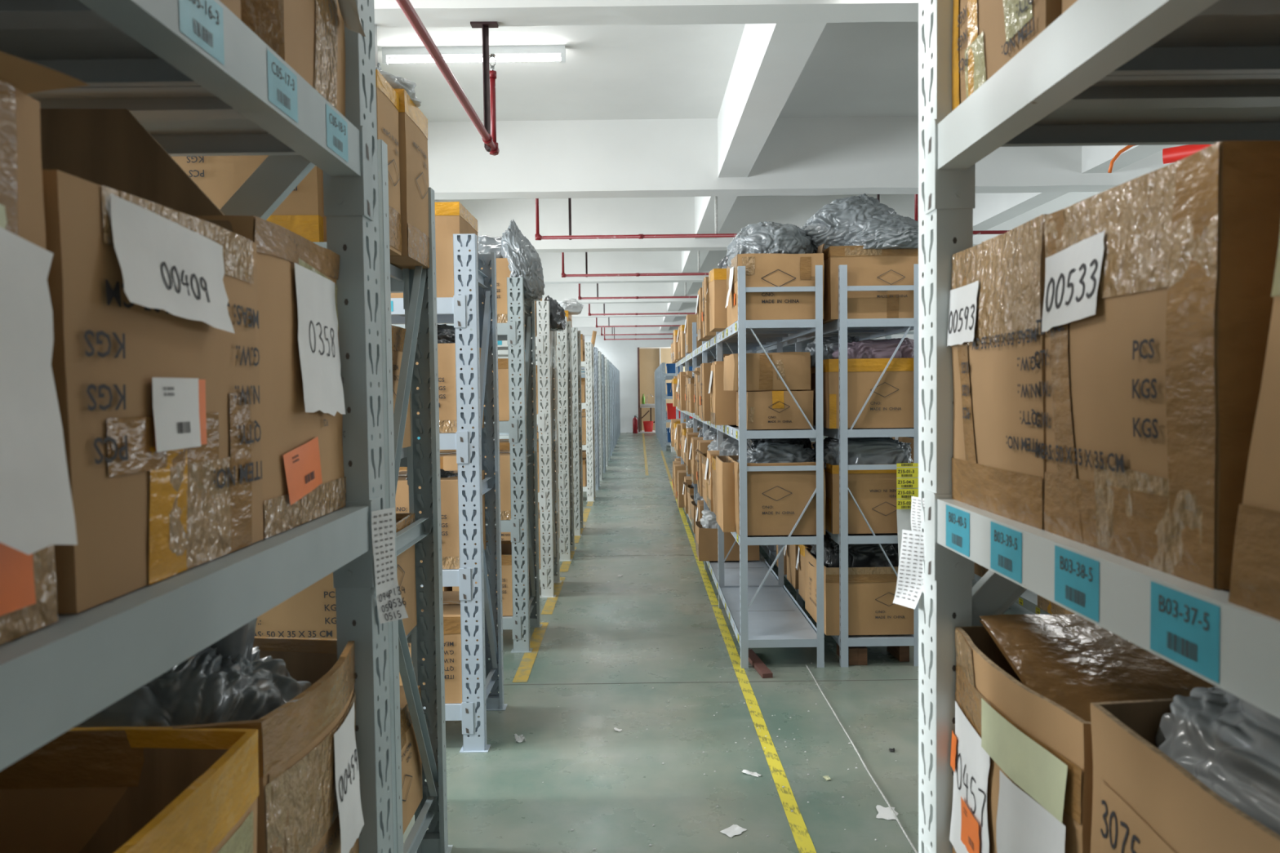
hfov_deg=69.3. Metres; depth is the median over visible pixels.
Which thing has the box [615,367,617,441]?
storage rack
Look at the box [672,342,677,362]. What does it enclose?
carton
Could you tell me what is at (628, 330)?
beam
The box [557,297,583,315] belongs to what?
plastic bag
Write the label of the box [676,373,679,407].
carton
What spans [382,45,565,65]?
fluorescent light
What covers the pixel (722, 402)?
carton
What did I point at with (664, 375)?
storage rack
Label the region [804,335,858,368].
plastic bag
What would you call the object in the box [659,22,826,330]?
beam
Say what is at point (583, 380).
carton
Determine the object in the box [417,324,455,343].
plastic bag
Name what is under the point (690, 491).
carton
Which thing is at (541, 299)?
carton
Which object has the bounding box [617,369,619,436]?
storage rack
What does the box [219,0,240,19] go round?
carton
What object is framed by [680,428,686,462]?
carton
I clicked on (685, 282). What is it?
stub
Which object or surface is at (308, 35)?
carton
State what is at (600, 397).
storage rack
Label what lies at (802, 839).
tape
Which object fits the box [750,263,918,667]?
shelving unit
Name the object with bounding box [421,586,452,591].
carton
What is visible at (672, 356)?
carton
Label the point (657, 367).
storage rack
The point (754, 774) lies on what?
paper scrap
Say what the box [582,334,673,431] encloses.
wall
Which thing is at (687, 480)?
carton
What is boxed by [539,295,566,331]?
plastic bag
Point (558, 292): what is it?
beam
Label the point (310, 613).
carton
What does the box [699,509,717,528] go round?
plastic bag
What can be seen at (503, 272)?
carton
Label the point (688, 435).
carton
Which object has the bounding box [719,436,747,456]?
plastic bag
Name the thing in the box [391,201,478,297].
carton
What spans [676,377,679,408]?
carton
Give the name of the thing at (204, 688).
plastic bag
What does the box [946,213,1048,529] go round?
carton
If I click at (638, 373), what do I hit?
trim
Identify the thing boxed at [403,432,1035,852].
floor
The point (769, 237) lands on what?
plastic bag
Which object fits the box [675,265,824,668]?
shelving unit
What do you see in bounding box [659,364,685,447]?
storage rack
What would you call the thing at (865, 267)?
carton
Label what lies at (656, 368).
storage rack
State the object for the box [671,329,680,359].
carton
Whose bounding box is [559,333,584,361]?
carton
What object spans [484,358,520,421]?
carton
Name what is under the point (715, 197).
stub
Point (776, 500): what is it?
carton
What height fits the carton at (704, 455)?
0.332 m
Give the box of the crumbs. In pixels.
[542,635,897,852]
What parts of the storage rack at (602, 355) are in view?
upright post, upright post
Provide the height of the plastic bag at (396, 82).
0.088 m
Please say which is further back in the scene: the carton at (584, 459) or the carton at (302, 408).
the carton at (584, 459)
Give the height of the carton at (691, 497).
0.243 m
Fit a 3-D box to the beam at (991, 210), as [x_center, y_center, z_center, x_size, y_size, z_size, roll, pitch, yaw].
[3.818,-2.606,13.516,0.250,0.495,33.200,-1,2,0]
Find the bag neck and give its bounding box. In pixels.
[197,617,257,662]
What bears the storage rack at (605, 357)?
on the floor
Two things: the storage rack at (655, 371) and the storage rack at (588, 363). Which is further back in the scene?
the storage rack at (655, 371)
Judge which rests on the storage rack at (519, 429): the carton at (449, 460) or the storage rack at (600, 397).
the carton at (449, 460)
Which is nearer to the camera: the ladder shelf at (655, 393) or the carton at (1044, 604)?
the carton at (1044, 604)
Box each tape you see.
[642,433,648,475]
[660,450,671,480]
[669,481,816,852]
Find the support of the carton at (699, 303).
on the shelving unit at (764, 612)
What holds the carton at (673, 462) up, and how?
on the shelving unit at (764, 612)
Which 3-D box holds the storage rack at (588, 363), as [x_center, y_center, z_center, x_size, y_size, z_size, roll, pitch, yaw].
[-1.595,-0.055,11.864,2.026,2.000,0.544,-1,2,0]
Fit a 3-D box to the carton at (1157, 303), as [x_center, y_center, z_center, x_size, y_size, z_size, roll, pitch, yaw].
[0.684,-0.054,0.854,0.524,0.340,0.328,-1,2,0]
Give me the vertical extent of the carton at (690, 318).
0.348 m
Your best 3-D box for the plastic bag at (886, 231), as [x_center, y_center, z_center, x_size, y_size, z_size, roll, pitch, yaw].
[1.248,-0.978,4.740,0.489,0.200,0.415,-1,2,0]
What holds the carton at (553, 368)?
on the storage rack at (563, 349)
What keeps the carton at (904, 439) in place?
on the shelving unit at (1028, 600)
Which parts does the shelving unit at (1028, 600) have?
cross rod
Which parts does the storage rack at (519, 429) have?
hook plate, hook plate, hook plate, hook plate, upright post, foot plate, upright post, foot plate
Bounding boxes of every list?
[371,507,408,624]
[893,529,924,609]
[911,496,924,532]
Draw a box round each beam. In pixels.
[373,0,918,27]
[427,115,1186,199]
[434,191,1101,252]
[537,250,727,284]
[542,281,702,303]
[571,315,686,327]
[572,302,697,317]
[577,326,679,335]
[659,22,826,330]
[973,144,1173,235]
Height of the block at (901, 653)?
0.085 m
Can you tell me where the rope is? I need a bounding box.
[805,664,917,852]
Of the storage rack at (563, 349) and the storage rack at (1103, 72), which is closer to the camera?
the storage rack at (1103, 72)
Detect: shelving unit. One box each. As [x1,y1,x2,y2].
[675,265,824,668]
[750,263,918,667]
[871,331,1050,614]
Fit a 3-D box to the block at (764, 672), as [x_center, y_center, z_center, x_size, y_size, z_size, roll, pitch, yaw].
[0.591,1.196,4.673,0.050,0.022,0.420,-1,2,-7]
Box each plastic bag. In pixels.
[74,643,311,727]
[378,70,421,106]
[405,468,457,479]
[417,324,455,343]
[477,235,502,257]
[501,218,544,301]
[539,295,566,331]
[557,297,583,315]
[685,417,702,428]
[692,365,700,377]
[694,492,702,505]
[697,425,711,437]
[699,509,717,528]
[703,426,728,439]
[707,435,730,450]
[716,255,728,268]
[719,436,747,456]
[725,221,816,268]
[737,441,815,462]
[746,438,812,453]
[800,193,897,252]
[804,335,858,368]
[808,531,898,567]
[812,436,913,469]
[831,337,913,359]
[843,213,918,248]
[1155,686,1279,835]
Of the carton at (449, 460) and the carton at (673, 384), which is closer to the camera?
the carton at (449, 460)
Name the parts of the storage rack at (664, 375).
upright post, upright post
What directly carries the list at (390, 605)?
hanging from the storage rack at (199, 80)
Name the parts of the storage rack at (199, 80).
hook plate, hook plate, upright post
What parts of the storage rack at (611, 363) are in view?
upright post, upright post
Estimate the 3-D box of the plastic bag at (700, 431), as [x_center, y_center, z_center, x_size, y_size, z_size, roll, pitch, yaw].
[0.679,0.045,7.735,0.398,0.170,0.298,-1,2,0]
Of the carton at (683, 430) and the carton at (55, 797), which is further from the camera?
the carton at (683, 430)
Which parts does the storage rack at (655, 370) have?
upright post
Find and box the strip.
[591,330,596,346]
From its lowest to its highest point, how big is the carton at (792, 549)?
0.334 m
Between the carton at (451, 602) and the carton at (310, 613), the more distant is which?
the carton at (451, 602)
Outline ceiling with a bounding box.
[377,22,1097,199]
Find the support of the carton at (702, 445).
on the shelving unit at (764, 612)
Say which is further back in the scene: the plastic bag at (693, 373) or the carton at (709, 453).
the plastic bag at (693, 373)
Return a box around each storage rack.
[0,0,393,852]
[314,139,453,852]
[391,233,507,752]
[391,276,542,653]
[492,316,576,561]
[493,346,600,489]
[497,301,561,597]
[497,327,584,535]
[499,351,603,480]
[499,354,605,472]
[531,342,596,501]
[537,359,610,461]
[537,361,613,456]
[554,364,615,448]
[578,356,608,466]
[581,363,614,451]
[613,366,616,444]
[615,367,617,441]
[616,368,618,438]
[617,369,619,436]
[618,370,620,434]
[654,370,670,434]
[655,369,671,435]
[656,368,684,437]
[657,367,685,440]
[658,365,685,444]
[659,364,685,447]
[661,362,679,450]
[918,0,1279,852]
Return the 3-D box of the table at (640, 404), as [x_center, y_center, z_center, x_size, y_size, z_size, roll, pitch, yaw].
[0.355,-0.596,30.567,0.760,0.300,0.470,-1,2,0]
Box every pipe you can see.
[395,0,499,155]
[534,194,1009,239]
[561,252,708,277]
[577,283,697,299]
[588,303,697,315]
[595,317,680,327]
[600,327,673,335]
[604,327,673,340]
[1107,144,1211,173]
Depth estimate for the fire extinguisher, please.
29.46 m
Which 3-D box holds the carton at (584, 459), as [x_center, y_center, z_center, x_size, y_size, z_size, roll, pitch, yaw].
[-0.867,0.583,11.883,0.378,0.333,0.488,-1,2,0]
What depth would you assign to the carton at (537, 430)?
7.62 m
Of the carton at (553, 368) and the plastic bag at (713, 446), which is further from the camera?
the carton at (553, 368)
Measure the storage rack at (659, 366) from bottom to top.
2.000 m
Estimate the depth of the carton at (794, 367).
4.61 m
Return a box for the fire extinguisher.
[632,414,638,433]
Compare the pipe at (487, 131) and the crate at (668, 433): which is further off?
the crate at (668, 433)
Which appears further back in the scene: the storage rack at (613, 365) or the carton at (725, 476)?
the storage rack at (613, 365)
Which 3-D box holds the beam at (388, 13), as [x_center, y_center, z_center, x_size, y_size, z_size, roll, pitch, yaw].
[1.116,-2.148,4.125,12.700,0.604,0.210,-1,2,0]
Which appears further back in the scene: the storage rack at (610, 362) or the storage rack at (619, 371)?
the storage rack at (619, 371)
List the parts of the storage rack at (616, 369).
upright post, upright post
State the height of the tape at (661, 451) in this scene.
0.001 m
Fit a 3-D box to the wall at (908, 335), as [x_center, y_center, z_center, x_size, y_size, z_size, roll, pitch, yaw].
[7.562,-1.065,13.586,0.200,3.660,33.200,-1,2,0]
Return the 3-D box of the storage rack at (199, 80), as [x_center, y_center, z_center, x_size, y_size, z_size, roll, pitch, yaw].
[-0.774,0.398,0.289,0.824,2.000,2.226,-1,2,0]
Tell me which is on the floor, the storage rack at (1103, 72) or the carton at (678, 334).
the storage rack at (1103, 72)
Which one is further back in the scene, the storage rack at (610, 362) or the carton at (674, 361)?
the storage rack at (610, 362)
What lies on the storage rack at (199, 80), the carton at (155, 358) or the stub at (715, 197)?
the carton at (155, 358)
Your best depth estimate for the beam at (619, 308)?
21.01 m
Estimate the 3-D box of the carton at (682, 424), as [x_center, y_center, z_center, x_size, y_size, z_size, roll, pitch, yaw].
[0.681,0.148,9.877,0.509,0.372,0.327,-1,2,0]
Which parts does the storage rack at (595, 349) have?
upright post, upright post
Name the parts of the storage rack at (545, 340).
hook plate, hook plate, hook plate, hook plate, upright post, foot plate, upright post, foot plate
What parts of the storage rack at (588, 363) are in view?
hook plate, hook plate, hook plate, hook plate, upright post, upright post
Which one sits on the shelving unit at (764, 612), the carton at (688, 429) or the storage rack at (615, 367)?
the carton at (688, 429)
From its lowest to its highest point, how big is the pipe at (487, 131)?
0.572 m
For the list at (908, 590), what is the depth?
1.38 m
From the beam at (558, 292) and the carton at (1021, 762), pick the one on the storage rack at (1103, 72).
the carton at (1021, 762)
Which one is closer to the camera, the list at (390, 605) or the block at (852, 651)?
the list at (390, 605)
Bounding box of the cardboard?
[979,613,1216,721]
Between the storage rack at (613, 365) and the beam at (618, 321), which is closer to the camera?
the storage rack at (613, 365)
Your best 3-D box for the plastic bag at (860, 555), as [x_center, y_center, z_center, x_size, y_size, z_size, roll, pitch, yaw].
[1.148,0.641,4.947,0.458,0.220,0.521,-1,2,-3]
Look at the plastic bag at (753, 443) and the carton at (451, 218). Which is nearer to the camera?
the carton at (451, 218)
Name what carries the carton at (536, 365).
on the storage rack at (545, 340)
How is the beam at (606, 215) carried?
attached to the wall at (908, 335)
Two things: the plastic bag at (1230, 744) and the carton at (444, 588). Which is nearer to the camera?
the plastic bag at (1230, 744)
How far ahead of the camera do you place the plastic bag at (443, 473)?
3.75 m
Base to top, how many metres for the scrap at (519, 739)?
0.021 m
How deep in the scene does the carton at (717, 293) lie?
5.18 m
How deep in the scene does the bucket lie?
30.10 m
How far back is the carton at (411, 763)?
2.60 m
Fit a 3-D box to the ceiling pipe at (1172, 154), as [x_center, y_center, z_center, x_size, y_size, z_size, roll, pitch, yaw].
[5.179,-1.774,4.939,4.773,0.272,0.396,1,3,32]
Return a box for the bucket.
[643,421,653,431]
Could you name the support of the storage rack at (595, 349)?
on the floor
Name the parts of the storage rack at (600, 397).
upright post, upright post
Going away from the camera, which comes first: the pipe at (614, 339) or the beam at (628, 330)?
the pipe at (614, 339)
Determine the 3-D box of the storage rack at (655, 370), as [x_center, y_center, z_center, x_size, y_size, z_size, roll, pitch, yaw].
[1.488,-0.734,27.907,2.026,2.000,0.544,-1,2,0]
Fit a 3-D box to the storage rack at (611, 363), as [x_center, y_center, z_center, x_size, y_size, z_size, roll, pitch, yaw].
[-1.617,-0.427,21.166,2.026,2.000,0.544,-1,2,0]
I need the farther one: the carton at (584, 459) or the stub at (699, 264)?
the carton at (584, 459)
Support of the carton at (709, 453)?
on the shelving unit at (764, 612)
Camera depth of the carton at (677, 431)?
10.11 m
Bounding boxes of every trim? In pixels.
[620,430,655,433]
[637,347,639,431]
[639,346,671,348]
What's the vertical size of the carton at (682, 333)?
0.334 m
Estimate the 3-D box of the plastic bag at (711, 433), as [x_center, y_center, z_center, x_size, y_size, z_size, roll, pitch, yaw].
[0.669,0.079,6.878,0.401,0.170,0.297,-1,2,-3]
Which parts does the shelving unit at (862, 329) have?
upright post, upright post, upright post, cross rod, cross rod, label strip, upright post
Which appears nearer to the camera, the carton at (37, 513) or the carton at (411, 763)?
the carton at (37, 513)
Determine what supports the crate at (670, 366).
on the storage rack at (664, 375)
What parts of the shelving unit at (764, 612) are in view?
upright post, upright post, upright post, upright post, upright post, upright post, upright post, upright post, upright post, cross rod, cross rod, upright post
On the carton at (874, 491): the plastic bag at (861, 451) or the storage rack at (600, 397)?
the plastic bag at (861, 451)
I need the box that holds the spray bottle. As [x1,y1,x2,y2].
[641,394,644,404]
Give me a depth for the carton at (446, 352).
3.56 m
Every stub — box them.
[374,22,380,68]
[684,282,686,296]
[697,250,700,271]
[714,195,718,233]
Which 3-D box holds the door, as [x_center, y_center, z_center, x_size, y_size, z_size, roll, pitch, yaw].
[1.143,-1.330,30.774,2.965,2.970,0.800,-1,2,0]
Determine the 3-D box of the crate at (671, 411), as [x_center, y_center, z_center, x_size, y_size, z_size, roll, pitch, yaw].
[0.815,-0.353,21.301,0.396,0.360,0.428,-1,2,0]
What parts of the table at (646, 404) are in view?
leg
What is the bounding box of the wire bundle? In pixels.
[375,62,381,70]
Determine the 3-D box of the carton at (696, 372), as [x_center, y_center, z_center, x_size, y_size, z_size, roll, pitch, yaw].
[0.619,-0.225,6.456,0.517,0.332,0.385,-1,2,0]
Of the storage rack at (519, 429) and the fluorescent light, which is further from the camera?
the fluorescent light
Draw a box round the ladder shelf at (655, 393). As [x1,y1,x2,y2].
[654,393,655,431]
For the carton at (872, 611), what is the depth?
4.66 m
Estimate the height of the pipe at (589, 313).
0.806 m
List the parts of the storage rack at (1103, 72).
hook plate, upright post, hook plate, hook plate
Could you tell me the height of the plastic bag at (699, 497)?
0.170 m
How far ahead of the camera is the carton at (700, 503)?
7.28 m
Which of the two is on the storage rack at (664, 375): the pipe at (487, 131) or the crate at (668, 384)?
the crate at (668, 384)
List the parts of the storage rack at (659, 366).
upright post, upright post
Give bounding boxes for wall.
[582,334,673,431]
[875,329,913,339]
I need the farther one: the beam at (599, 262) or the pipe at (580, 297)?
the pipe at (580, 297)
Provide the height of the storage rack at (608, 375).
2.000 m
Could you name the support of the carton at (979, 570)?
on the shelving unit at (1028, 600)
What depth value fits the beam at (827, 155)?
7.76 m
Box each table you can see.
[640,394,654,431]
[640,404,654,408]
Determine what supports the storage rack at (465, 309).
on the floor
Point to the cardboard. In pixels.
(1070, 660)
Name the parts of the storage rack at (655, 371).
upright post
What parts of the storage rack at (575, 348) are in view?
hook plate, hook plate, hook plate, hook plate, upright post, upright post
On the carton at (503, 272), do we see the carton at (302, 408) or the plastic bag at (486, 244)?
the plastic bag at (486, 244)
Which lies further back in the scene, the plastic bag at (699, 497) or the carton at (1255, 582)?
the plastic bag at (699, 497)
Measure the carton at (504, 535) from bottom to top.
0.348 m
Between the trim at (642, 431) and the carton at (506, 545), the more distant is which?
the trim at (642, 431)
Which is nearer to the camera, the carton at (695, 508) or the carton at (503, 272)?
the carton at (503, 272)
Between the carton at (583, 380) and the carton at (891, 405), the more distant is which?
the carton at (583, 380)
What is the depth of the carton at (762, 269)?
4.57 m
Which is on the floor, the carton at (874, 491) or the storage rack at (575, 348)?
the storage rack at (575, 348)
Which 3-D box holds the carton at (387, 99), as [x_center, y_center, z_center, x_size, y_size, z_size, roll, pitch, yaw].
[-0.706,-0.661,2.354,0.163,0.421,0.218,-1,2,0]
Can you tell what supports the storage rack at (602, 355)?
on the floor
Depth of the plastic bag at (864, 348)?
4.69 m
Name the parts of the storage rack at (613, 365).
upright post, upright post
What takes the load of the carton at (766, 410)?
on the shelving unit at (764, 612)
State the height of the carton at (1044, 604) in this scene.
0.348 m
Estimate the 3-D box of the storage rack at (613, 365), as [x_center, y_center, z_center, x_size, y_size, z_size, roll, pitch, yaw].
[-1.621,-0.480,22.495,2.026,2.000,0.544,-1,2,0]
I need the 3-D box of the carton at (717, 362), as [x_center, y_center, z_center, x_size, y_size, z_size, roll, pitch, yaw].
[0.695,-0.215,5.687,0.509,0.372,0.327,-1,2,0]
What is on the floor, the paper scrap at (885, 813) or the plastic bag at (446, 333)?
the paper scrap at (885, 813)
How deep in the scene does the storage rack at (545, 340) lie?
6.25 m
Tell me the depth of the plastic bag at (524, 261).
4.93 m
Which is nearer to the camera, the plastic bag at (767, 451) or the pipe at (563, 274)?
the plastic bag at (767, 451)
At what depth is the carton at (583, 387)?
11.64 m
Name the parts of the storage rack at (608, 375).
upright post, upright post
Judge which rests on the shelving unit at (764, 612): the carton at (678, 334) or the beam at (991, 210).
the carton at (678, 334)
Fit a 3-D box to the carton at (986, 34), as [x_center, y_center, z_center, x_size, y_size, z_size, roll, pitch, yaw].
[0.679,-0.618,1.133,0.524,0.384,0.330,-1,2,0]
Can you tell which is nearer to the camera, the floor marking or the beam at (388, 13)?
the beam at (388, 13)
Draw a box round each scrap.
[514,733,525,742]
[720,824,746,837]
[741,769,761,777]
[822,775,831,780]
[875,804,897,820]
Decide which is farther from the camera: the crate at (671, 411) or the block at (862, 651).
the crate at (671, 411)
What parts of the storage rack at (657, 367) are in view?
upright post, upright post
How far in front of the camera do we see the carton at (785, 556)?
6.20 m
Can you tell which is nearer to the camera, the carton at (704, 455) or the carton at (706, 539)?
the carton at (704, 455)
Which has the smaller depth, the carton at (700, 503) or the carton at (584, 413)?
the carton at (700, 503)
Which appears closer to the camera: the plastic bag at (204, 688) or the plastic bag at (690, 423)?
the plastic bag at (204, 688)
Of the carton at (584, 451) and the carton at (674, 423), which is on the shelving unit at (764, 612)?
the carton at (674, 423)
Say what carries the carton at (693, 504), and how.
on the shelving unit at (764, 612)
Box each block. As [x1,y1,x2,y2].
[748,648,773,678]
[836,643,857,665]
[857,646,866,665]
[887,645,909,662]
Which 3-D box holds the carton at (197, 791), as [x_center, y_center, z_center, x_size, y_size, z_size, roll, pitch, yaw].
[-0.647,0.492,0.793,0.535,0.339,0.382,-1,2,0]
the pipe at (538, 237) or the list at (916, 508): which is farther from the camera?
the pipe at (538, 237)
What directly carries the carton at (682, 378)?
on the shelving unit at (764, 612)
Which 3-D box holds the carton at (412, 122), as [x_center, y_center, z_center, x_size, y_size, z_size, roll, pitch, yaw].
[-0.752,-0.680,2.598,0.288,0.441,0.294,-1,2,0]
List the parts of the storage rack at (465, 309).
hook plate, hook plate, hook plate, hook plate, upright post, foot plate, upright post, foot plate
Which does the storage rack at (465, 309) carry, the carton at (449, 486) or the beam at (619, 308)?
the carton at (449, 486)
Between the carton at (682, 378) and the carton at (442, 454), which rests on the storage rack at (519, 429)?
the carton at (442, 454)
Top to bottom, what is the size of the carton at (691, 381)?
0.332 m
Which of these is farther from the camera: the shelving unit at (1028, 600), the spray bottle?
the spray bottle
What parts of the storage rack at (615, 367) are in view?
upright post, upright post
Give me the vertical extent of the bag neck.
0.236 m
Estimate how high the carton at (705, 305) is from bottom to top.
0.372 m
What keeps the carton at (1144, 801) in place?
on the storage rack at (1103, 72)
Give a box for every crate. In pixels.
[666,363,679,373]
[666,382,672,395]
[666,403,684,419]
[666,428,671,442]
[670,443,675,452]
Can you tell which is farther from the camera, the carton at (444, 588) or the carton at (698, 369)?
the carton at (698, 369)
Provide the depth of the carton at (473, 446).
6.24 m
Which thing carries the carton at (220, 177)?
on the storage rack at (418, 286)
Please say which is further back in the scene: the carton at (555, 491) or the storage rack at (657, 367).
the storage rack at (657, 367)
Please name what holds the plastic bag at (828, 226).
on the carton at (865, 267)
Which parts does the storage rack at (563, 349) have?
hook plate, hook plate, hook plate, hook plate, upright post, upright post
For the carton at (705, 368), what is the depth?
5.91 m
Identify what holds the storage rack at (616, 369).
on the floor
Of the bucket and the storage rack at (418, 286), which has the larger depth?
the bucket
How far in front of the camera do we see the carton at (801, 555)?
5.47 m
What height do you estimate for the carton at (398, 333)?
0.343 m
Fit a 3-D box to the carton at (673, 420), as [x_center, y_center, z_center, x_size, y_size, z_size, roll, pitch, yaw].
[0.630,0.078,11.955,0.500,0.348,0.364,-1,2,0]
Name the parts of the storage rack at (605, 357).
upright post, upright post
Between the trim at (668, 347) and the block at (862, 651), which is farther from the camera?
the trim at (668, 347)
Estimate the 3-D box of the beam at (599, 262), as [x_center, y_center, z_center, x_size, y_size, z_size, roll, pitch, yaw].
[1.092,-2.557,14.347,12.700,0.604,0.270,-1,2,0]
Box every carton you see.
[0,51,89,644]
[0,636,364,852]
[40,108,263,613]
[67,726,259,852]
[170,155,324,242]
[192,215,346,538]
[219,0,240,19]
[240,0,365,116]
[254,512,417,638]
[321,69,401,255]
[390,88,429,269]
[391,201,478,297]
[391,324,410,448]
[395,470,485,568]
[399,451,455,471]
[399,591,478,703]
[400,685,422,834]
[415,342,484,432]
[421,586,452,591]
[440,446,473,451]
[443,449,515,519]
[452,540,529,616]
[480,257,519,323]
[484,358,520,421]
[493,438,542,492]
[501,510,550,568]
[520,364,547,413]
[524,298,542,337]
[527,491,562,537]
[537,430,561,471]
[553,368,560,409]
[558,310,572,343]
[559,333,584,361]
[578,377,587,401]
[578,385,585,402]
[579,416,587,444]
[580,457,586,486]
[582,411,587,416]
[582,449,588,473]
[669,418,685,447]
[670,378,677,406]
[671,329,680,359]
[671,343,675,363]
[671,422,680,451]
[671,461,685,493]
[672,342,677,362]
[673,464,685,498]
[674,423,680,456]
[676,326,683,359]
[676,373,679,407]
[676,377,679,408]
[676,470,690,507]
[678,324,685,357]
[678,371,685,410]
[680,422,685,458]
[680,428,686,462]
[682,374,694,413]
[682,476,692,514]
[682,481,693,519]
[684,314,702,353]
[684,370,693,411]
[684,432,698,474]
[686,427,701,432]
[688,436,702,484]
[689,495,693,520]
[690,501,697,533]
[692,370,700,417]
[693,367,700,415]
[694,448,706,503]
[694,506,697,521]
[694,521,759,561]
[695,287,711,341]
[695,500,709,521]
[696,440,713,496]
[699,363,711,421]
[702,276,715,337]
[704,450,719,511]
[705,268,727,332]
[708,364,797,425]
[708,456,715,515]
[711,360,724,364]
[715,455,735,532]
[723,351,810,390]
[725,244,824,327]
[728,455,825,535]
[736,390,813,429]
[776,545,786,574]
[783,544,798,589]
[795,544,812,600]
[804,547,913,635]
[807,358,913,428]
[822,245,918,324]
[824,462,913,533]
[891,436,913,461]
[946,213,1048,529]
[949,626,1093,852]
[951,0,1062,111]
[973,562,988,577]
[1034,140,1279,590]
[1037,595,1074,614]
[1062,0,1077,13]
[1090,697,1279,852]
[1227,233,1279,620]
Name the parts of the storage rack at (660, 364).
upright post, upright post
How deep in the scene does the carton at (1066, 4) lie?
0.94 m
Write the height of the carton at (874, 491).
0.348 m
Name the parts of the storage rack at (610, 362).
upright post, upright post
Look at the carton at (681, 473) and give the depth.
9.75 m
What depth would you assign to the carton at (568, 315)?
8.88 m
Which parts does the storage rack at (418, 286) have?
upright post, hook plate, hook plate, hook plate, upright post, foot plate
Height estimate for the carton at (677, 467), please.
0.372 m
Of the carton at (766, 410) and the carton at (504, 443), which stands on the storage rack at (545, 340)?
the carton at (504, 443)
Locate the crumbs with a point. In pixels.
(733, 635)
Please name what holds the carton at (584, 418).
on the storage rack at (588, 363)
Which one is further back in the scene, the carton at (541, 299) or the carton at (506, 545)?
the carton at (541, 299)
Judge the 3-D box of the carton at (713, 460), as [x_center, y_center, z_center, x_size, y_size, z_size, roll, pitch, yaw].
[0.653,0.346,5.409,0.503,0.334,0.363,-1,2,0]
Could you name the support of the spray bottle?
on the table at (646, 404)
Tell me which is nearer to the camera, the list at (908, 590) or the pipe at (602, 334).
the list at (908, 590)
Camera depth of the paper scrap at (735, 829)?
2.92 m
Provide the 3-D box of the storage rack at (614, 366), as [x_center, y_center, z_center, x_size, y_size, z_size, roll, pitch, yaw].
[-1.624,-0.533,23.824,2.026,2.000,0.544,-1,2,0]
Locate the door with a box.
[639,348,684,431]
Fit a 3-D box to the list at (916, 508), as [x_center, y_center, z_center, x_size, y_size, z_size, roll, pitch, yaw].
[0.419,0.148,1.365,0.009,0.085,0.056,-1,2,-18]
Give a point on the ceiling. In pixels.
(609, 72)
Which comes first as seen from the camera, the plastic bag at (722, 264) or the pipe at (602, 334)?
the plastic bag at (722, 264)
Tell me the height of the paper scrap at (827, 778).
0.008 m
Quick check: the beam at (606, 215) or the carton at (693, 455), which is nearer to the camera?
the carton at (693, 455)
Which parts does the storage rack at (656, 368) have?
upright post, upright post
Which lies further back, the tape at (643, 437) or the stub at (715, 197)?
the tape at (643, 437)
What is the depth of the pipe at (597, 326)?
21.61 m
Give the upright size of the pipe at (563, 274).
0.866 m
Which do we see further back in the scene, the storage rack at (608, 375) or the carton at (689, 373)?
the storage rack at (608, 375)
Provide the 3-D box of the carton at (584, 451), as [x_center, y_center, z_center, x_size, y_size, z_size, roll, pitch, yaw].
[-0.849,0.521,13.234,0.380,0.348,0.479,-1,2,0]

